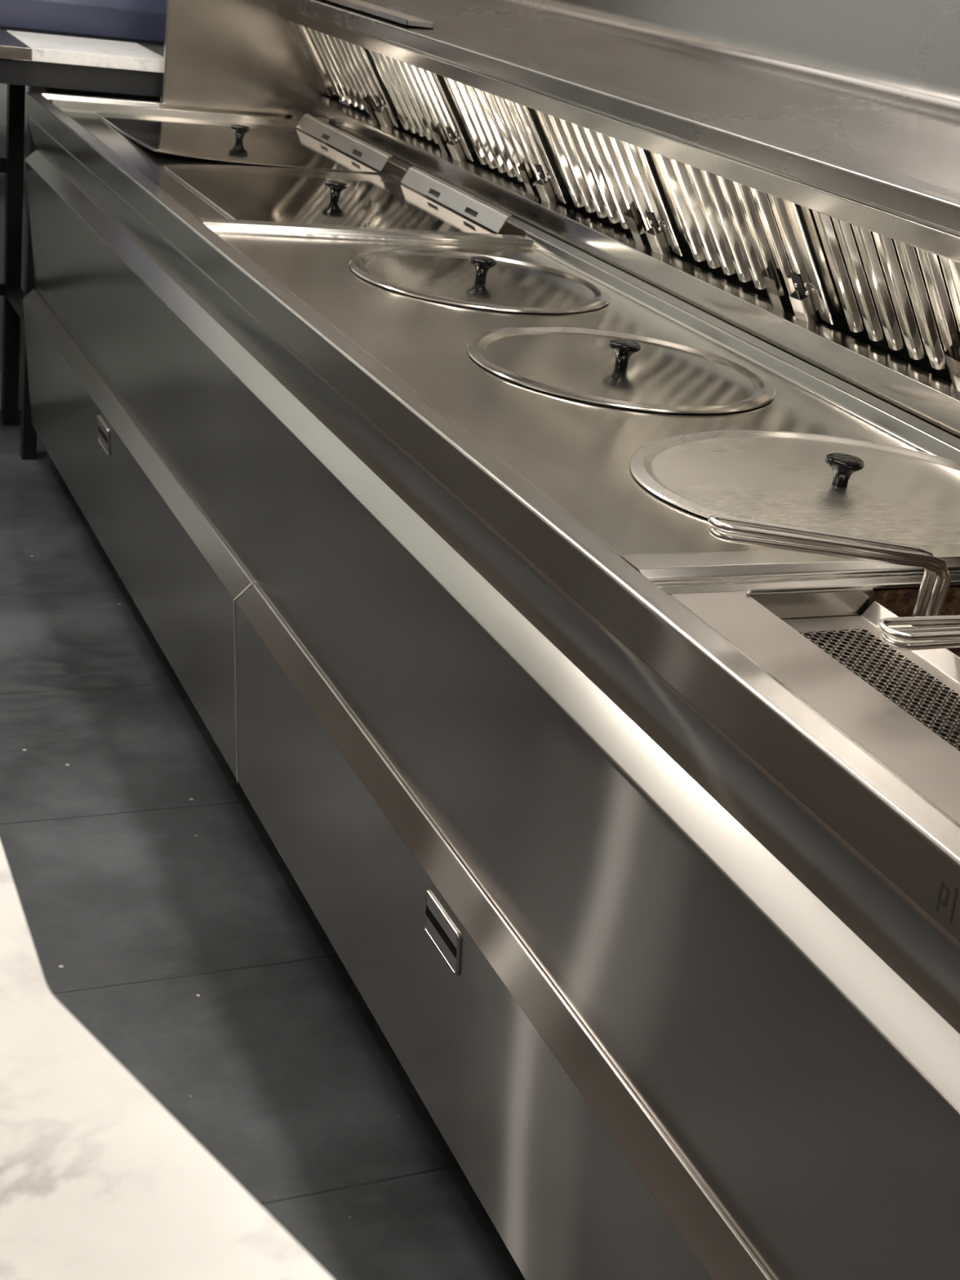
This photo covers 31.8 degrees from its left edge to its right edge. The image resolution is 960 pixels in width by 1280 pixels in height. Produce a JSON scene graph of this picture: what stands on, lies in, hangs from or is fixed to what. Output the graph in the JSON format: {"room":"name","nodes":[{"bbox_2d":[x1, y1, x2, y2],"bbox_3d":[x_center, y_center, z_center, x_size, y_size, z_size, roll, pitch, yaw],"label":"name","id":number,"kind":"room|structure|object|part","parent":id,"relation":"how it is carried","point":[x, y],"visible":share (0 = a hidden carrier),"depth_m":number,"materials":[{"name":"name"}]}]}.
{"room":"commercial kitchen","nodes":[
{"label":"commercial kitchen","id":0,"kind":"room"},
{"bbox_2d":[0,27,349,373],"bbox_3d":[-2.480,-1.811,3.513,5.550,2.700,0.100,-3,26,-24],"label":"wall","id":1,"kind":"structure","parent":0,"point":[158,48],"depth_m":4.38,"materials":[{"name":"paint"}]},
{"bbox_2d":[0,372,22,409],"bbox_3d":[-0.920,-0.697,4.750,1.800,0.100,0.014,-3,26,-24],"label":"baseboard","id":2,"kind":"structure","parent":1,"relation":"attached to","point":[20,374],"depth_m":4.58,"materials":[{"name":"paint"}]},
{"bbox_2d":[0,0,166,44],"bbox_3d":[-0.979,-1.686,4.218,1.550,0.335,0.029,-3,26,-24],"label":"wall panel","id":3,"kind":"object","parent":1,"relation":"attached to","point":[140,20],"visible":0.37,"depth_m":4.26,"materials":[{"name":"blue paint"}]},
{"bbox_2d":[0,409,525,1279],"bbox_3d":[-1.226,0.946,1.076,5.550,0.080,7.160,-3,26,-24],"label":"floor","id":4,"kind":"structure","parent":0,"point":[161,911],"depth_m":2.44,"materials":[{"name":"tile"}]},
{"bbox_2d":[0,30,163,459],"bbox_3d":[-1.285,-0.961,4.111,0.935,0.990,0.359,-3,26,-24],"label":"marble table","id":5,"kind":"object","parent":4,"relation":"on","point":[42,62],"visible":0.59,"depth_m":4.05,"materials":[{"name":"stone"}]},
{"bbox_3d":[-1.504,-0.888,4.217,0.616,0.027,0.022,-3,26,-24],"label":"rail","id":6,"kind":"part","parent":5,"relation":"part of","materials":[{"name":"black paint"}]},
{"bbox_3d":[-1.464,-1.174,4.093,0.616,0.035,0.022,-3,26,-24],"label":"rail","id":7,"kind":"part","parent":5,"relation":"part of","materials":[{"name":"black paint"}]},
{"bbox_3d":[-1.196,-0.990,4.315,0.038,0.905,0.036,-3,26,-24],"label":"leg","id":8,"kind":"part","parent":5,"relation":"part of","materials":[{"name":"black paint"}]},
{"bbox_3d":[-1.083,-0.873,4.081,0.034,0.905,0.036,-3,26,-24],"label":"leg","id":9,"kind":"part","parent":5,"relation":"part of","materials":[{"name":"black paint"}]},
{"bbox_3d":[-0.918,-1.174,4.077,0.275,0.300,0.010,-3,26,-24],"label":"apron panel","id":10,"kind":"part","parent":5,"relation":"part of","materials":[{"name":"black paint"}]},
{"bbox_2d":[0,840,333,1279],"bbox_3d":[-1.021,0.162,1.598,1.030,0.990,4.500,-3,26,-24],"label":"countertop","id":11,"kind":"structure","parent":4,"relation":"on","point":[99,1180],"depth_m":0.58,"materials":[{"name":"white stone"}]},
{"bbox_2d":[22,0,959,1279],"bbox_3d":[0.339,-0.508,2.057,0.952,2.200,4.630,-3,26,-24],"label":"kitchen counter","id":12,"kind":"object","parent":4,"relation":"on","point":[646,896],"visible":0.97,"depth_m":1.74,"materials":[{"name":"metal"}]},
{"bbox_3d":[-0.736,-0.400,3.296,0.009,0.056,0.099,-3,26,-24],"label":"recess handle","id":13,"kind":"part","parent":12,"relation":"part of","materials":[{"name":"metal"}]},
{"bbox_3d":[-0.726,-0.308,3.339,0.050,0.341,1.839,-3,26,-24],"label":"drawer","id":14,"kind":"part","parent":12,"relation":"part of","materials":[{"name":"metal"}]},
{"bbox_2d":[94,111,392,174],"bbox_3d":[-0.518,-1.084,3.611,0.495,0.039,0.565,-3,26,-24],"label":"lid","id":15,"kind":"object","parent":12,"relation":"on","point":[304,147],"visible":1,"depth_m":3.60,"materials":[{"name":"metal"}]},
{"bbox_3d":[-0.516,-1.090,3.624,0.043,0.032,0.043,-3,26,-24],"label":"knob","id":16,"kind":"part","parent":15,"relation":"part of","materials":[{"name":"black plastic"}]},
{"bbox_3d":[-0.372,0.069,2.578,0.031,0.341,0.003,-3,26,-24],"label":"edge trim","id":17,"kind":"part","parent":12,"relation":"part of","materials":[{"name":"metal"}]},
{"bbox_3d":[-0.364,-1.860,3.812,0.648,1.301,0.020,-3,26,-24],"label":"panel","id":18,"kind":"part","parent":12,"relation":"part of","materials":[{"name":"metal"}]},
{"bbox_2d":[164,165,512,235],"bbox_3d":[-0.269,-0.820,3.081,0.505,0.039,0.480,-3,26,-24],"label":"lid","id":19,"kind":"object","parent":12,"relation":"on","point":[408,205],"visible":0.99,"depth_m":3.08,"materials":[{"name":"metal"}]},
{"bbox_3d":[-0.265,-0.825,3.093,0.043,0.032,0.043,-3,26,-24],"label":"knob","id":20,"kind":"part","parent":19,"relation":"part of","materials":[{"name":"black plastic"}]},
{"bbox_3d":[-0.042,0.321,1.853,0.009,0.056,0.099,-3,26,-24],"label":"recess handle","id":21,"kind":"part","parent":12,"relation":"part of","materials":[{"name":"metal"}]},
{"bbox_2d":[349,248,610,313],"bbox_3d":[0.003,-0.571,2.595,0.406,0.036,0.406,-3,26,-24],"label":"lid","id":22,"kind":"object","parent":12,"relation":"on","point":[473,280],"visible":1,"depth_m":2.58,"materials":[{"name":"metal"}]},
{"bbox_3d":[0.003,-0.573,2.595,0.043,0.032,0.043,-3,26,-24],"label":"knob","id":23,"kind":"part","parent":22,"relation":"part of","materials":[{"name":"black plastic"}]},
{"bbox_2d":[64,111,915,555],"bbox_3d":[-0.151,-0.654,2.789,0.575,0.004,2.860,-3,26,-24],"label":"countertop","id":24,"kind":"structure","parent":12,"relation":"on","point":[579,453],"depth_m":2.08,"materials":[{"name":"metal"}]},
{"bbox_3d":[0.025,0.472,1.778,0.050,0.341,1.955,-3,26,-24],"label":"drawer","id":25,"kind":"part","parent":12,"relation":"part of","materials":[{"name":"metal"}]},
{"bbox_2d":[275,0,959,439],"bbox_3d":[0.622,-0.955,1.938,0.570,1.420,4.579,-3,26,-24],"label":"extraction hood","id":26,"kind":"object","parent":12,"relation":"attached to","point":[848,111],"visible":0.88,"depth_m":2.56,"materials":[{"name":"metal"}]},
{"bbox_2d":[306,26,402,127],"bbox_3d":[-0.285,-1.265,3.750,0.148,0.226,0.406,-3,26,-24],"label":"filter","id":27,"kind":"object","parent":26,"relation":"on","point":[351,68],"visible":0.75,"depth_m":3.71,"materials":[{"name":"metal"}]},
{"bbox_3d":[-0.238,-1.167,3.726,0.044,0.057,0.042,-3,26,-24],"label":"handle plate","id":28,"kind":"part","parent":27,"relation":"part of","materials":[{"name":"metal"}]},
{"bbox_3d":[-0.221,-1.165,3.655,0.016,0.024,0.026,-3,26,-24],"label":"screw plate","id":29,"kind":"part","parent":27,"relation":"part of","materials":[{"name":"silver metal"}]},
{"bbox_3d":[-0.211,-1.199,3.591,0.144,0.197,0.031,-3,26,-24],"label":"frame rail","id":30,"kind":"part","parent":27,"relation":"part of","materials":[{"name":"metal"}]},
{"bbox_2d":[324,0,434,28],"bbox_3d":[-0.273,-1.349,3.572,0.056,0.012,0.804,-3,26,-24],"label":"tray","id":31,"kind":"object","parent":26,"relation":"on","point":[395,16],"visible":1,"depth_m":3.39,"materials":[{"name":"metal"}]},
{"bbox_2d":[368,49,478,161],"bbox_3d":[-0.122,-1.095,3.410,0.148,0.226,0.406,-3,26,-24],"label":"filter","id":32,"kind":"object","parent":26,"relation":"on","point":[422,100],"visible":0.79,"depth_m":3.37,"materials":[{"name":"metal"}]},
{"bbox_3d":[-0.075,-0.998,3.387,0.044,0.057,0.042,-3,26,-24],"label":"handle plate","id":33,"kind":"part","parent":32,"relation":"part of","materials":[{"name":"metal"}]},
{"bbox_3d":[-0.057,-0.996,3.316,0.016,0.024,0.026,-3,26,-24],"label":"screw plate","id":34,"kind":"part","parent":32,"relation":"part of","materials":[{"name":"silver metal"}]},
{"bbox_3d":[-0.047,-1.029,3.251,0.144,0.197,0.031,-3,26,-24],"label":"frame rail","id":35,"kind":"part","parent":32,"relation":"part of","materials":[{"name":"metal"}]},
{"bbox_2d":[443,76,572,203],"bbox_3d":[0.042,-0.925,3.071,0.148,0.226,0.406,-3,26,-24],"label":"filter","id":36,"kind":"object","parent":26,"relation":"on","point":[509,136],"visible":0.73,"depth_m":3.03,"materials":[{"name":"metal"}]},
{"bbox_3d":[0.089,-0.828,3.047,0.044,0.057,0.042,-3,26,-24],"label":"handle plate","id":37,"kind":"part","parent":36,"relation":"part of","materials":[{"name":"metal"}]},
{"bbox_3d":[0.106,-0.826,2.976,0.016,0.024,0.026,-3,26,-24],"label":"screw plate","id":38,"kind":"part","parent":36,"relation":"part of","materials":[{"name":"silver metal"}]},
{"bbox_3d":[0.116,-0.859,2.911,0.144,0.197,0.031,-3,26,-24],"label":"frame rail","id":39,"kind":"part","parent":36,"relation":"part of","materials":[{"name":"metal"}]},
{"bbox_2d":[536,110,690,256],"bbox_3d":[0.205,-0.755,2.731,0.148,0.226,0.406,-3,26,-24],"label":"filter","id":40,"kind":"object","parent":26,"relation":"on","point":[619,180],"visible":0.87,"depth_m":2.69,"materials":[{"name":"metal"}]},
{"bbox_3d":[0.252,-0.658,2.707,0.044,0.057,0.042,-3,26,-24],"label":"handle plate","id":41,"kind":"part","parent":40,"relation":"part of","materials":[{"name":"metal"}]},
{"bbox_3d":[0.270,-0.656,2.636,0.016,0.024,0.026,-3,26,-24],"label":"screw plate","id":42,"kind":"part","parent":40,"relation":"part of","materials":[{"name":"silver metal"}]},
{"bbox_3d":[0.279,-0.689,2.571,0.144,0.197,0.031,-3,26,-24],"label":"frame rail","id":43,"kind":"part","parent":40,"relation":"part of","materials":[{"name":"metal"}]},
{"bbox_2d":[655,153,845,324],"bbox_3d":[0.368,-0.585,2.391,0.148,0.226,0.406,-3,26,-24],"label":"filter","id":44,"kind":"object","parent":26,"relation":"on","point":[775,243],"visible":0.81,"depth_m":2.34,"materials":[{"name":"metal"}]},
{"bbox_3d":[0.415,-0.488,2.367,0.044,0.057,0.042,-3,26,-24],"label":"handle plate","id":45,"kind":"part","parent":44,"relation":"part of","materials":[{"name":"metal"}]},
{"bbox_3d":[0.433,-0.486,2.296,0.016,0.024,0.026,-3,26,-24],"label":"screw plate","id":46,"kind":"part","parent":44,"relation":"part of","materials":[{"name":"silver metal"}]},
{"bbox_3d":[0.443,-0.519,2.232,0.144,0.197,0.031,-3,26,-24],"label":"frame rail","id":47,"kind":"part","parent":44,"relation":"part of","materials":[{"name":"metal"}]},
{"bbox_2d":[812,209,959,391],"bbox_3d":[0.532,-0.416,2.051,0.148,0.226,0.406,-3,26,-24],"label":"filter","id":48,"kind":"object","parent":26,"relation":"on","point":[905,295],"visible":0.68,"depth_m":2.08,"materials":[{"name":"metal"}]},
{"bbox_3d":[0.579,-0.318,2.027,0.044,0.057,0.042,-3,26,-24],"label":"handle plate","id":49,"kind":"part","parent":48,"relation":"part of","materials":[{"name":"metal"}]},
{"bbox_2d":[466,325,775,413],"bbox_3d":[0.186,-0.371,2.192,0.406,0.036,0.402,-3,26,-24],"label":"lid","id":50,"kind":"object","parent":12,"relation":"on","point":[618,369],"visible":1,"depth_m":2.18,"materials":[{"name":"metal"}]},
{"bbox_3d":[0.186,-0.373,2.191,0.043,0.032,0.043,-3,26,-24],"label":"knob","id":51,"kind":"part","parent":50,"relation":"part of","materials":[{"name":"black plastic"}]},
{"bbox_2d":[629,430,959,546],"bbox_3d":[0.391,-0.181,1.818,0.476,0.036,0.390,-3,26,-24],"label":"lid","id":52,"kind":"object","parent":12,"relation":"on","point":[846,486],"visible":0.88,"depth_m":1.81,"materials":[{"name":"metal"}]},
{"bbox_3d":[0.391,-0.182,1.818,0.043,0.032,0.043,-3,26,-24],"label":"knob","id":53,"kind":"part","parent":52,"relation":"part of","materials":[{"name":"black plastic"}]},
{"bbox_2d":[707,514,959,750],"bbox_3d":[0.390,0.041,1.498,0.448,0.297,0.135,-3,26,-24],"label":"basket","id":54,"kind":"object","parent":12,"relation":"in","point":[933,590],"visible":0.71,"depth_m":1.45,"materials":[{"name":"metal"}]},
{"bbox_2d":[782,600,959,749],"bbox_3d":[0.464,0.154,1.185,0.137,0.035,0.835,-3,26,-24],"label":"tray","id":55,"kind":"object","parent":12,"relation":"in","point":[941,667],"visible":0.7,"depth_m":1.46,"materials":[{"name":"metal"}]},
{"bbox_2d":[877,614,959,650],"bbox_3d":[0.522,0.117,1.419,0.445,0.256,0.143,-3,26,-24],"label":"basket","id":56,"kind":"object","parent":12,"relation":"on","point":[889,636],"visible":1,"depth_m":1.33,"materials":[{"name":"metal"}]}
]}

